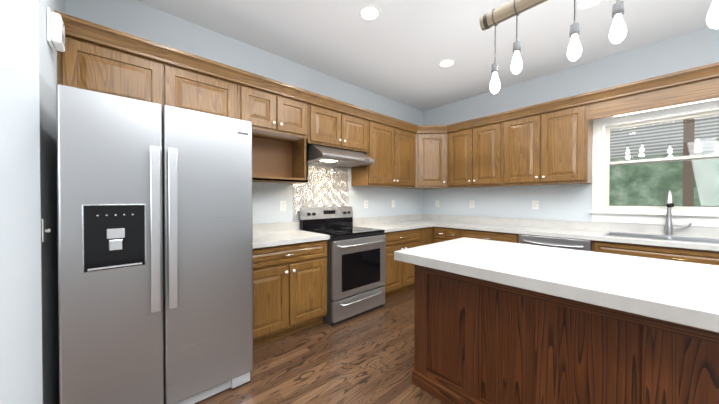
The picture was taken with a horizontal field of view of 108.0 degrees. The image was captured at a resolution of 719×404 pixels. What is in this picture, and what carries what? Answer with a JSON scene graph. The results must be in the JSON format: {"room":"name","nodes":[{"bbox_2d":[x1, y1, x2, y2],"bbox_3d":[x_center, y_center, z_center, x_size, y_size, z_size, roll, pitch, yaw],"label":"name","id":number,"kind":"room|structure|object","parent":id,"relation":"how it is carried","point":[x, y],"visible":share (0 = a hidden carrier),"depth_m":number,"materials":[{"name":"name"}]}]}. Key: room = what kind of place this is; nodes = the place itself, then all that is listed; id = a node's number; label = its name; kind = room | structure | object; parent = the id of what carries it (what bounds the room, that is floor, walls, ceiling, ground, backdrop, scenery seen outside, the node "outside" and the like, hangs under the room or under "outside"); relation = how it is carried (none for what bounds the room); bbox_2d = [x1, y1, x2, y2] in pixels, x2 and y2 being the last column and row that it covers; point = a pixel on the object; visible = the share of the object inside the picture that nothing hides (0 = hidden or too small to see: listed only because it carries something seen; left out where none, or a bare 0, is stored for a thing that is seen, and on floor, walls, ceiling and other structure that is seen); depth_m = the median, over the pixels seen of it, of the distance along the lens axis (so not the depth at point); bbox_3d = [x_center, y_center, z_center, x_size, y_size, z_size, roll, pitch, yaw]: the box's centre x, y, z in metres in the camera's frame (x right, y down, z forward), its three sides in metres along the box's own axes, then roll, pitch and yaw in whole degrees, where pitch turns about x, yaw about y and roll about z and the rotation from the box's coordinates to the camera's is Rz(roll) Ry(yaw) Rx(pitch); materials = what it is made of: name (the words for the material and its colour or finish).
{"room":"kitchen","nodes":[
{"label":"kitchen","id":0,"kind":"room"},
{"bbox_2d":[0,0,67,403],"bbox_3d":[-1.871,-0.180,1.525,0.129,2.880,0.755,0,1,-42],"label":"wall","id":1,"kind":"structure","parent":0,"point":[29,335],"depth_m":1.26,"materials":[{"name":"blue paint"}]},
{"bbox_2d":[42,218,50,241],"bbox_3d":[-1.590,0.142,1.330,0.024,0.115,0.072,0,1,-42],"label":"light switch","id":2,"kind":"object","parent":1,"relation":"attached to","point":[45,230],"visible":1,"depth_m":1.32,"materials":[{"name":"white"}]},
{"bbox_2d":[47,7,64,51],"bbox_3d":[-1.710,-0.959,1.477,0.053,0.180,0.150,0,1,-42],"label":"door chime","id":3,"kind":"object","parent":1,"relation":"attached to","point":[55,32],"visible":1,"depth_m":1.43,"materials":[{"name":"white plastic"}]},
{"bbox_2d":[68,0,422,229],"bbox_3d":[-0.564,-0.196,3.335,4.489,2.880,0.150,0,1,-42],"label":"wall","id":4,"kind":"structure","parent":0,"point":[132,17],"depth_m":2.83,"materials":[{"name":"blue paint"}]},
{"bbox_2d":[57,34,237,118],"bbox_3d":[-1.570,-0.837,2.075,1.056,0.445,0.381,0,1,-42],"label":"upper cabinet","id":5,"kind":"object","parent":4,"relation":"attached to","point":[88,65],"visible":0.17,"depth_m":1.87,"materials":[{"name":"brown wood"}]},
{"bbox_2d":[237,83,307,183],"bbox_3d":[-0.910,-0.637,2.665,0.706,0.855,0.381,0,1,-42],"label":"upper cabinet","id":6,"kind":"object","parent":4,"relation":"attached to","point":[279,138],"visible":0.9,"depth_m":2.70,"materials":[{"name":"brown wood"}]},
{"bbox_2d":[280,201,285,210],"bbox_3d":[-0.866,0.042,2.961,0.072,0.115,0.007,0,1,-42],"label":"electrical outlet","id":7,"kind":"object","parent":4,"relation":"attached to","point":[282,205],"visible":1,"depth_m":2.96,"materials":[{"name":"white plastic"}]},
{"bbox_2d":[293,164,348,227],"bbox_3d":[-0.464,-0.077,3.321,0.839,0.772,0.002,0,1,-42],"label":"backsplash panel","id":8,"kind":"object","parent":4,"relation":"attached to","point":[320,191],"visible":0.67,"depth_m":3.31,"materials":[{"name":"white tile"}]},
{"bbox_2d":[308,103,366,152],"bbox_3d":[-0.316,-0.854,3.192,0.876,0.431,0.381,0,1,-42],"label":"upper cabinet","id":9,"kind":"object","parent":4,"relation":"attached to","point":[327,127],"visible":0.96,"depth_m":3.03,"materials":[{"name":"brown wood"}]},
{"bbox_2d":[308,144,373,167],"bbox_3d":[-0.266,-0.549,3.154,0.760,0.175,0.509,0,1,-42],"label":"range hood","id":10,"kind":"object","parent":9,"relation":"attached to","point":[325,156],"visible":0.96,"depth_m":2.99,"materials":[{"name":"silver metal"}]},
{"bbox_2d":[364,200,367,207],"bbox_3d":[0.097,0.035,3.819,0.072,0.115,0.007,0,1,-42],"label":"electrical outlet","id":11,"kind":"object","parent":4,"relation":"attached to","point":[365,203],"visible":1,"depth_m":3.81,"materials":[{"name":"white plastic"}]},
{"bbox_2d":[351,119,415,187],"bbox_3d":[0.397,-0.648,3.830,1.026,0.855,0.381,0,1,-42],"label":"upper cabinet","id":12,"kind":"object","parent":4,"relation":"attached to","point":[391,151],"visible":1,"depth_m":3.63,"materials":[{"name":"brown wood"}]},
{"bbox_2d":[401,133,450,188],"bbox_3d":[1.133,-0.652,4.288,0.676,0.855,0.676,0,1,-42],"label":"upper cabinet","id":13,"kind":"object","parent":4,"relation":"attached to","point":[431,160],"visible":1,"depth_m":4.04,"materials":[{"name":"brown wood"}]},
{"bbox_2d":[54,10,718,132],"bbox_3d":[1.012,-1.093,1.606,4.406,0.100,4.498,0,1,-42],"label":"crown molding","id":14,"kind":"structure","parent":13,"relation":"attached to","point":[76,27],"depth_m":2.39,"materials":[{"name":"brown wood"}]},
{"bbox_2d":[194,288,443,403],"bbox_3d":[-1.415,1.315,0.950,9.350,0.100,11.000,0,1,-42],"label":"floor","id":15,"kind":"structure","parent":0,"point":[366,358],"depth_m":2.01,"materials":[{"name":"brown wood"}]},
{"bbox_2d":[56,84,252,403],"bbox_3d":[-1.337,0.347,1.813,0.896,1.822,0.898,0,1,-42],"label":"fridge","id":16,"kind":"object","parent":15,"relation":"on","point":[155,255],"visible":1,"depth_m":1.43,"materials":[{"name":"grey metal"}]},
{"bbox_2d":[253,240,326,347],"bbox_3d":[-0.827,0.813,2.571,0.858,0.875,0.652,0,1,-42],"label":"base cabinet","id":17,"kind":"object","parent":15,"relation":"on","point":[289,289],"visible":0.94,"depth_m":2.36,"materials":[{"name":"brown wood"}]},
{"bbox_2d":[253,221,329,248],"bbox_3d":[-0.830,0.304,2.573,0.860,0.140,0.638,0,1,-42],"label":"countertop","id":18,"kind":"structure","parent":17,"relation":"on","point":[273,234],"depth_m":2.60,"materials":[{"name":"stone"}]},
{"bbox_2d":[300,206,385,326],"bbox_3d":[-0.173,0.654,3.060,0.760,1.185,0.734,0,1,-42],"label":"stove","id":19,"kind":"object","parent":15,"relation":"on","point":[356,262],"visible":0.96,"depth_m":2.84,"materials":[{"name":"grey metal"}]},
{"bbox_2d":[383,228,419,298],"bbox_3d":[0.374,0.804,3.641,0.820,0.875,0.652,0,1,-42],"label":"base cabinet","id":20,"kind":"object","parent":15,"relation":"on","point":[399,277],"visible":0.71,"depth_m":3.39,"materials":[{"name":"brown wood"}]},
{"bbox_2d":[353,214,432,232],"bbox_3d":[0.474,0.293,3.735,1.104,0.140,0.638,0,1,-42],"label":"countertop","id":21,"kind":"structure","parent":20,"relation":"on","point":[412,221],"depth_m":3.91,"materials":[{"name":"stone"}]},
{"bbox_2d":[420,227,433,245],"bbox_3d":[1.012,0.798,4.245,0.932,0.875,0.598,0,1,-42],"label":"base cabinet","id":22,"kind":"object","parent":15,"relation":"on","point":[426,235],"depth_m":3.81,"materials":[{"name":"brown wood"}]},
{"bbox_2d":[433,226,459,242],"bbox_3d":[1.456,0.801,3.957,0.652,0.875,0.420,0,1,-42],"label":"base cabinet","id":23,"kind":"object","parent":15,"relation":"on","point":[441,234],"visible":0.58,"depth_m":3.77,"materials":[{"name":"brown wood"}]},
{"bbox_2d":[460,229,518,242],"bbox_3d":[1.838,0.805,3.529,0.652,0.875,0.724,0,1,-42],"label":"base cabinet","id":24,"kind":"object","parent":15,"relation":"on","point":[496,236],"visible":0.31,"depth_m":3.30,"materials":[{"name":"brown wood"}]},
{"bbox_2d":[519,234,591,250],"bbox_3d":[2.281,0.811,3.007,0.686,0.872,0.640,0,1,-42],"label":"dishwasher","id":25,"kind":"object","parent":15,"relation":"on","point":[571,243],"visible":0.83,"depth_m":2.77,"materials":[{"name":"grey metal"}]},
{"bbox_2d":[412,265,718,403],"bbox_3d":[1.421,0.832,1.251,0.834,0.862,2.242,0,1,-42],"label":"kitchen island","id":26,"kind":"object","parent":15,"relation":"on","point":[498,322],"depth_m":1.25,"materials":[{"name":"brown wood"}]},
{"bbox_2d":[394,237,718,332],"bbox_3d":[1.391,0.408,1.240,1.004,0.135,2.347,0,1,-42],"label":"island countertop","id":27,"kind":"structure","parent":26,"relation":"on","point":[676,292],"depth_m":1.25,"materials":[{"name":"white stone"}]},
{"bbox_2d":[592,240,718,264],"bbox_3d":[2.873,0.815,2.367,0.652,0.875,1.100,0,1,-42],"label":"base cabinet","id":28,"kind":"object","parent":15,"relation":"on","point":[710,257],"visible":0.21,"depth_m":2.25,"materials":[{"name":"brown wood"}]},
{"bbox_2d":[433,214,718,250],"bbox_3d":[2.379,0.301,2.918,0.651,0.140,4.392,0,1,-42],"label":"countertop","id":29,"kind":"structure","parent":28,"relation":"on","point":[585,230],"depth_m":2.93,"materials":[{"name":"stone"}]},
{"bbox_2d":[602,231,718,244],"bbox_3d":[2.857,0.431,2.405,0.455,0.203,0.880,0,1,-42],"label":"sink","id":30,"kind":"object","parent":29,"relation":"in","point":[670,238],"visible":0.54,"depth_m":2.50,"materials":[{"name":"silver metal"}]},
{"bbox_2d":[665,190,691,235],"bbox_3d":[3.006,0.109,2.460,0.275,0.450,0.171,0,1,-42],"label":"faucet","id":31,"kind":"object","parent":29,"relation":"on","point":[669,205],"visible":1,"depth_m":2.55,"materials":[{"name":"silver metal"}]},
{"bbox_2d":[134,0,712,110],"bbox_3d":[-1.415,-1.664,0.923,9.350,0.100,11.000,0,1,-42],"label":"ceiling","id":32,"kind":"structure","parent":0,"point":[398,50],"depth_m":2.54,"materials":[{"name":"white paint"}]},
{"bbox_2d":[358,5,380,20],"bbox_3d":[0.089,-1.624,2.250,0.200,0.004,0.200,0,1,-42],"label":"recessed light","id":33,"kind":"object","parent":32,"relation":"in","point":[371,12],"visible":1,"depth_m":2.24,"materials":[{"name":"white"}]},
{"bbox_2d":[438,59,455,67],"bbox_3d":[1.028,-1.631,3.075,0.200,0.004,0.200,0,1,-42],"label":"recessed light","id":34,"kind":"object","parent":32,"relation":"in","point":[445,63],"visible":1,"depth_m":3.08,"materials":[{"name":"white"}]},
{"bbox_2d":[479,0,547,93],"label":"pendant light","id":35,"kind":"object","parent":32,"relation":"hanging from","point":[516,8],"depth_m":1.66,"materials":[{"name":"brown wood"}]},
{"bbox_2d":[567,0,581,60],"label":"pendant light","id":36,"kind":"object","parent":32,"relation":"hanging from","point":[574,51],"depth_m":1.42,"materials":[{"name":"white glass"}]},
{"bbox_2d":[575,0,602,10],"bbox_3d":[1.866,-1.623,2.120,0.200,0.004,0.200,0,1,-42],"label":"recessed light","id":37,"kind":"object","parent":32,"relation":"in","point":[581,5],"visible":0.96,"depth_m":2.15,"materials":[{"name":"white glass"}]},
{"bbox_2d":[609,0,626,43],"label":"pendant light","id":38,"kind":"object","parent":32,"relation":"hanging from","point":[618,30],"depth_m":1.29,"materials":[{"name":"white glass"}]},
{"bbox_2d":[706,0,718,28],"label":"pendant light","id":39,"kind":"object","parent":32,"relation":"hanging from","point":[712,19],"depth_m":1.08,"materials":[{"name":"white glass"}]},
{"bbox_2d":[423,27,718,227],"bbox_3d":[2.001,-0.202,3.981,0.200,2.880,11.000,0,1,-42],"label":"wall","id":40,"kind":"structure","parent":0,"point":[686,51],"depth_m":3.30,"materials":[{"name":"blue paint"}]},
{"bbox_2d":[470,200,473,207],"bbox_3d":[1.762,0.032,4.092,0.007,0.115,0.072,0,1,-42],"label":"electrical outlet","id":41,"kind":"object","parent":40,"relation":"attached to","point":[471,203],"visible":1,"depth_m":4.09,"materials":[{"name":"white plastic"}]},
{"bbox_2d":[448,121,508,187],"bbox_3d":[1.732,-0.648,3.839,0.381,0.855,0.788,0,1,-42],"label":"upper cabinet","id":42,"kind":"object","parent":40,"relation":"attached to","point":[475,157],"visible":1,"depth_m":3.69,"materials":[{"name":"brown wood"}]},
{"bbox_2d":[532,201,538,208],"bbox_3d":[2.328,0.038,3.457,0.007,0.115,0.072,0,1,-42],"label":"electrical outlet","id":43,"kind":"object","parent":40,"relation":"attached to","point":[535,204],"visible":1,"depth_m":3.45,"materials":[{"name":"white plastic"}]},
{"bbox_2d":[503,104,592,185],"bbox_3d":[2.279,-0.643,3.225,0.381,0.855,0.853,0,1,-42],"label":"upper cabinet","id":44,"kind":"object","parent":40,"relation":"attached to","point":[554,147],"visible":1,"depth_m":3.06,"materials":[{"name":"brown wood"}]},
{"bbox_2d":[588,76,718,119],"bbox_3d":[2.904,-0.970,2.366,0.081,0.185,1.253,0,1,-42],"label":"valance board","id":45,"kind":"object","parent":44,"relation":"attached to","point":[699,91],"visible":0.94,"depth_m":2.44,"materials":[{"name":"brown wood"}]},
{"bbox_2d":[589,99,718,226],"bbox_3d":[3.155,-0.363,2.624,0.220,1.183,1.250,0,1,-42],"label":"window","id":46,"kind":"structure","parent":40,"relation":"in","point":[606,163],"depth_m":2.74,"materials":[{"name":"white"}]},
{"label":"outside","id":47,"kind":"structure","parent":0,"visible":0},
{"bbox_2d":[609,115,718,206],"bbox_3d":[3.248,-0.388,2.707,0.001,0.965,1.040,0,1,-42],"label":"window glass","id":48,"kind":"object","parent":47,"point":[655,190],"depth_m":2.74,"materials":[{"name":"clear glass"}]}
]}

